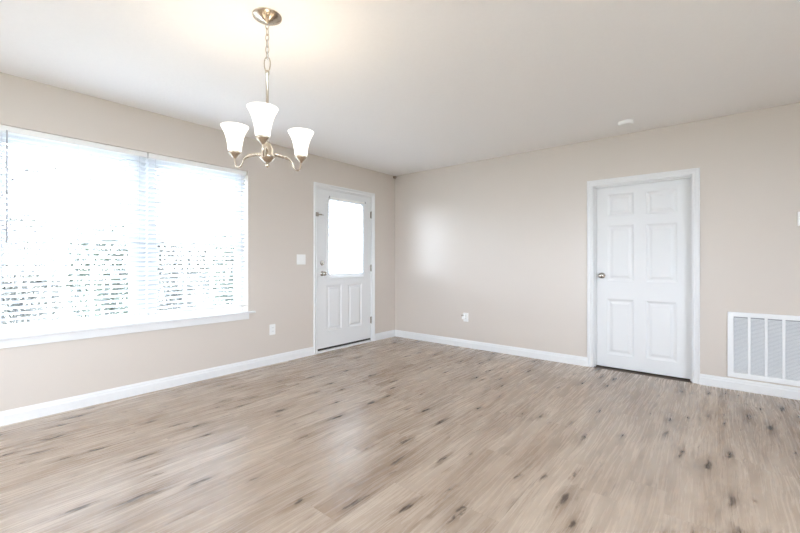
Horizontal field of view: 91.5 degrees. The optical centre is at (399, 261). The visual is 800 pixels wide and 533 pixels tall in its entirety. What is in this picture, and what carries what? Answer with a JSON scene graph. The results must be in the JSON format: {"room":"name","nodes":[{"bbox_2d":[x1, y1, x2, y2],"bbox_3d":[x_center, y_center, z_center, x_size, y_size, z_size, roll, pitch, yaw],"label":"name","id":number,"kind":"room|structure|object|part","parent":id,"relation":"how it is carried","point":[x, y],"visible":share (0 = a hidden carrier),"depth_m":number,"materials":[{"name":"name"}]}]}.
{"room":"empty living room","nodes":[
{"label":"empty living room","id":0,"kind":"room"},
{"bbox_2d":[0,72,394,411],"bbox_3d":[-2.528,-0.030,3.125,0.200,2.560,7.720,0,0,39],"label":"wall","id":1,"kind":"structure","parent":0,"point":[278,213],"depth_m":3.78,"materials":[{"name":"beige paint"}]},
{"bbox_2d":[0,137,255,348],"bbox_3d":[-2.249,-0.177,3.436,0.232,1.551,1.995,0,0,39],"label":"window","id":2,"kind":"structure","parent":1,"relation":"in","point":[41,334],"depth_m":3.41,"materials":[{"name":"white plastic"}]},
{"bbox_3d":[-2.633,-0.552,3.115,0.028,0.731,0.846,0,0,39],"label":"sash","id":3,"kind":"part","parent":2,"relation":"part of","materials":[{"name":"white plastic"}]},
{"bbox_3d":[-2.609,0.130,3.095,0.028,0.706,0.846,0,0,39],"label":"sash","id":4,"kind":"part","parent":2,"relation":"part of","materials":[{"name":"white plastic"}]},
{"bbox_3d":[-2.622,-0.217,3.106,0.070,1.471,0.918,0,0,39],"label":"frame","id":5,"kind":"part","parent":2,"relation":"part of","materials":[{"name":"white plastic"}]},
{"bbox_2d":[0,125,146,328],"bbox_3d":[-2.516,-0.244,3.044,0.075,1.420,0.946,0,0,39],"label":"window blind","id":6,"kind":"object","parent":2,"relation":"attached to","point":[7,132],"visible":1,"depth_m":3.00,"materials":[{"name":"white plastic"}]},
{"bbox_3d":[-2.523,0.454,3.049,0.050,0.024,0.938,0,0,39],"label":"rail","id":7,"kind":"part","parent":6,"relation":"part of","materials":[{"name":"white plastic"}]},
{"bbox_3d":[-2.522,-0.932,3.048,0.056,0.044,0.946,0,0,39],"label":"head rail","id":8,"kind":"part","parent":6,"relation":"part of","materials":[{"name":"white plastic"}]},
{"bbox_3d":[-2.523,-0.225,3.049,0.058,1.370,0.002,0,0,39],"label":"ladder cord","id":9,"kind":"part","parent":6,"relation":"part of","materials":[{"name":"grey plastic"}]},
{"bbox_3d":[-2.259,-0.225,3.371,0.058,1.370,0.002,0,0,39],"label":"ladder cord","id":10,"kind":"part","parent":6,"relation":"part of","materials":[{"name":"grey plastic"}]},
{"bbox_3d":[-2.013,-0.552,3.871,0.028,0.731,0.806,0,0,39],"label":"sash","id":11,"kind":"part","parent":2,"relation":"part of","materials":[{"name":"white plastic"}]},
{"bbox_3d":[-1.989,0.130,3.851,0.028,0.706,0.806,0,0,39],"label":"sash","id":12,"kind":"part","parent":2,"relation":"part of","materials":[{"name":"white plastic"}]},
{"bbox_3d":[-2.001,-0.217,3.861,0.070,1.471,0.878,0,0,39],"label":"frame","id":13,"kind":"part","parent":2,"relation":"part of","materials":[{"name":"white plastic"}]},
{"bbox_2d":[147,153,245,314],"bbox_3d":[-1.927,-0.244,3.774,0.059,1.420,0.910,0,0,39],"label":"window blind","id":14,"kind":"object","parent":2,"relation":"attached to","point":[152,158],"visible":0.98,"depth_m":3.73,"materials":[{"name":"white plastic"}]},
{"bbox_3d":[-2.182,-0.225,3.465,0.058,1.370,0.002,0,0,39],"label":"ladder cord","id":15,"kind":"part","parent":14,"relation":"part of","materials":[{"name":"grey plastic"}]},
{"bbox_3d":[-1.926,-0.932,3.773,0.056,0.044,0.910,0,0,39],"label":"head rail","id":16,"kind":"part","parent":14,"relation":"part of","materials":[{"name":"white plastic"}]},
{"bbox_3d":[-1.928,0.454,3.774,0.050,0.024,0.902,0,0,39],"label":"rail","id":17,"kind":"part","parent":14,"relation":"part of","materials":[{"name":"white plastic"}]},
{"bbox_3d":[-1.928,-0.225,3.774,0.058,1.370,0.002,0,0,39],"label":"ladder cord","id":18,"kind":"part","parent":14,"relation":"part of","materials":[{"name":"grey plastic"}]},
{"bbox_3d":[-1.674,-0.225,4.083,0.058,1.370,0.002,0,0,39],"label":"ladder cord","id":19,"kind":"part","parent":14,"relation":"part of","materials":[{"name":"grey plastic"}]},
{"bbox_2d":[0,330,394,425],"bbox_3d":[-2.425,1.081,3.082,0.014,0.098,7.386,0,0,39],"label":"baseboard","id":20,"kind":"structure","parent":1,"relation":"attached to","point":[16,415],"depth_m":3.33,"materials":[{"name":"white paint"}]},
{"bbox_2d":[270,324,274,334],"bbox_3d":[-1.411,0.748,4.319,0.009,0.116,0.072,0,0,39],"label":"wall outlet","id":21,"kind":"object","parent":1,"relation":"attached to","point":[272,326],"visible":1,"depth_m":4.32,"materials":[{"name":"white plastic"}]},
{"bbox_2d":[297,254,305,264],"bbox_3d":[-1.169,-0.030,4.615,0.008,0.120,0.125,0,0,39],"label":"light switch","id":22,"kind":"object","parent":1,"relation":"attached to","point":[301,258],"visible":1,"depth_m":4.62,"materials":[{"name":"white plastic"}]},
{"bbox_2d":[313,182,374,354],"bbox_3d":[-0.761,0.075,5.218,0.254,2.109,1.082,0,0,39],"label":"door","id":23,"kind":"structure","parent":1,"relation":"in","point":[343,305],"depth_m":5.11,"materials":[{"name":"white paint"}]},
{"bbox_3d":[-0.946,0.144,4.847,0.070,0.064,0.064,0,0,39],"label":"knob","id":24,"kind":"part","parent":23,"relation":"part of","materials":[{"name":"silver metal"}]},
{"bbox_3d":[-0.711,-0.305,5.181,0.010,1.040,0.675,0,0,39],"label":"lite frame","id":25,"kind":"part","parent":23,"relation":"part of","materials":[{"name":"white paint"}]},
{"bbox_2d":[328,196,365,275],"bbox_3d":[-0.694,-0.329,5.165,0.036,1.007,0.653,0,0,39],"label":"door blind","id":26,"kind":"object","parent":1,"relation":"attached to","point":[329,197],"visible":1,"depth_m":5.14,"materials":[{"name":"white plastic"}]},
{"bbox_3d":[-0.697,-0.810,5.168,0.028,0.030,0.653,0,0,39],"label":"head rail","id":27,"kind":"part","parent":26,"relation":"part of","materials":[{"name":"white plastic"}]},
{"bbox_3d":[-0.695,0.162,5.168,0.020,0.027,0.628,0,0,39],"label":"rail","id":28,"kind":"part","parent":26,"relation":"part of","materials":[{"name":"white plastic"}]},
{"bbox_2d":[0,336,799,532],"bbox_3d":[0.516,1.190,1.711,6.300,0.120,9.000,0,0,39],"label":"floor","id":29,"kind":"structure","parent":0,"point":[394,434],"depth_m":2.30,"materials":[{"name":"wood"}]},
{"bbox_2d":[0,0,799,175],"bbox_3d":[0.009,-1.385,1.093,6.700,0.150,7.800,0,0,39],"label":"ceiling","id":30,"kind":"structure","parent":0,"point":[391,87],"depth_m":2.61,"materials":[{"name":"paint"}]},
{"bbox_2d":[220,7,313,170],"bbox_3d":[-0.693,-0.906,2.119,0.496,0.808,0.474,0,0,39],"label":"chandelier","id":31,"kind":"object","parent":30,"relation":"hanging from","point":[263,114],"visible":1,"depth_m":2.08,"materials":[{"name":"white glass"}]},
{"bbox_3d":[-0.905,-0.673,2.136,0.145,0.140,0.145,0,0,39],"label":"lamp shade","id":32,"kind":"part","parent":31,"relation":"part of","materials":[{"name":"white glass"}]},
{"bbox_3d":[-0.824,-0.549,2.113,0.178,0.070,0.010,0,0,16],"label":"arm","id":33,"kind":"part","parent":31,"relation":"part of","materials":[{"name":"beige metal"}]},
{"bbox_3d":[-0.662,-0.673,1.880,0.145,0.140,0.145,0,0,39],"label":"lamp shade","id":34,"kind":"part","parent":31,"relation":"part of","materials":[{"name":"white glass"}]},
{"bbox_3d":[-0.681,-0.549,1.962,0.010,0.070,0.178,0,0,-13],"label":"arm","id":35,"kind":"part","parent":31,"relation":"part of","materials":[{"name":"silver metal"}]},
{"bbox_3d":[-0.708,-0.829,2.080,0.022,0.387,0.022,0,0,39],"label":"stem","id":36,"kind":"part","parent":31,"relation":"part of","materials":[{"name":"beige metal"}]},
{"bbox_3d":[-0.708,-1.180,2.080,0.018,0.202,0.018,0,0,-34],"label":"chain","id":37,"kind":"part","parent":31,"relation":"part of","materials":[{"name":"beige metal"}]},
{"bbox_3d":[-0.624,-0.549,2.167,0.010,0.070,0.178,0,0,44],"label":"arm","id":38,"kind":"part","parent":31,"relation":"part of","materials":[{"name":"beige metal"}]},
{"bbox_3d":[-0.565,-0.673,2.227,0.145,0.140,0.145,0,0,39],"label":"lamp shade","id":39,"kind":"part","parent":31,"relation":"part of","materials":[{"name":"white glass"}]},
{"bbox_2d":[618,119,633,126],"bbox_3d":[2.110,-1.291,3.644,0.128,0.038,0.128,0,0,39],"label":"smoke detector","id":40,"kind":"object","parent":30,"relation":"attached to","point":[624,123],"visible":1,"depth_m":3.61,"materials":[{"name":"white plastic"}]},
{"bbox_2d":[395,102,799,387],"bbox_3d":[2.472,-0.030,3.935,6.500,2.560,0.120,0,0,39],"label":"wall","id":41,"kind":"structure","parent":0,"point":[501,242],"depth_m":4.35,"materials":[{"name":"beige paint"}]},
{"bbox_2d":[463,313,467,321],"bbox_3d":[0.872,0.732,5.166,0.072,0.116,0.009,0,0,39],"label":"wall outlet","id":42,"kind":"object","parent":41,"relation":"attached to","point":[466,314],"visible":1,"depth_m":5.16,"materials":[{"name":"white plastic"}]},
{"bbox_2d":[395,330,799,399],"bbox_3d":[2.353,1.081,3.947,6.300,0.098,0.014,0,0,39],"label":"baseboard","id":43,"kind":"structure","parent":41,"relation":"attached to","point":[782,391],"depth_m":4.35,"materials":[{"name":"white paint"}]},
{"bbox_2d":[587,168,699,383],"bbox_3d":[2.434,0.128,3.954,0.968,1.999,0.139,0,0,39],"label":"door","id":44,"kind":"structure","parent":41,"relation":"in","point":[643,231],"depth_m":3.95,"materials":[{"name":"white paint"}]},
{"bbox_3d":[2.153,0.145,4.172,0.064,0.064,0.070,0,0,39],"label":"knob","id":45,"kind":"part","parent":44,"relation":"part of","materials":[{"name":"silver metal"}]},
{"bbox_2d":[727,312,799,385],"bbox_3d":[3.203,0.730,3.245,0.732,0.576,0.018,0,0,39],"label":"air vent","id":46,"kind":"object","parent":41,"relation":"in","point":[760,347],"visible":1,"depth_m":3.32,"materials":[{"name":"white metal"}]},
{"bbox_2d":[797,212,799,225],"bbox_3d":[3.302,-0.353,3.158,0.118,0.116,0.027,0,0,39],"label":"thermostat","id":47,"kind":"object","parent":41,"relation":"attached to","point":[798,213],"visible":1,"depth_m":3.18,"materials":[{"name":"white plastic"}]},
{"label":"outside","id":48,"kind":"structure","parent":0,"visible":0},
{"bbox_2d":[1,268,359,323],"bbox_3d":[-0.077,1.555,5.951,120.000,0.150,120.000,0,0,39],"label":"ground","id":49,"kind":"structure","parent":48,"point":[358,269],"depth_m":18.32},
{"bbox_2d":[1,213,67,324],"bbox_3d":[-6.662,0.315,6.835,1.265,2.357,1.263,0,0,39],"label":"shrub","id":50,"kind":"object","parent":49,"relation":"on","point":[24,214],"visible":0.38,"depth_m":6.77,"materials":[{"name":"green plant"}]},
{"bbox_2d":[1,143,73,196],"bbox_3d":[-9.849,-0.792,8.449,2.598,4.582,4.265,0,0,39],"label":"tree","id":51,"kind":"object","parent":49,"relation":"on","point":[1,143],"visible":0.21,"depth_m":8.99,"materials":[{"name":"grey plant"}]},
{"bbox_2d":[65,220,127,317],"bbox_3d":[-5.777,0.338,7.726,1.279,2.312,1.279,0,0,39],"label":"shrub","id":52,"kind":"object","parent":49,"relation":"on","point":[94,244],"visible":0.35,"depth_m":7.47,"materials":[{"name":"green plant"}]},
{"bbox_2d":[157,236,209,310],"bbox_3d":[-5.033,0.453,8.729,1.272,2.080,1.277,0,0,39],"label":"shrub","id":53,"kind":"object","parent":49,"relation":"on","point":[190,268],"visible":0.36,"depth_m":8.60,"materials":[{"name":"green plant"}]},
{"bbox_2d":[200,231,233,306],"bbox_3d":[-4.207,0.361,9.668,1.317,2.266,1.310,0,0,39],"label":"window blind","id":54,"kind":"object","parent":49,"relation":"on","point":[215,284],"visible":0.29,"depth_m":9.34,"materials":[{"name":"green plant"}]}
]}

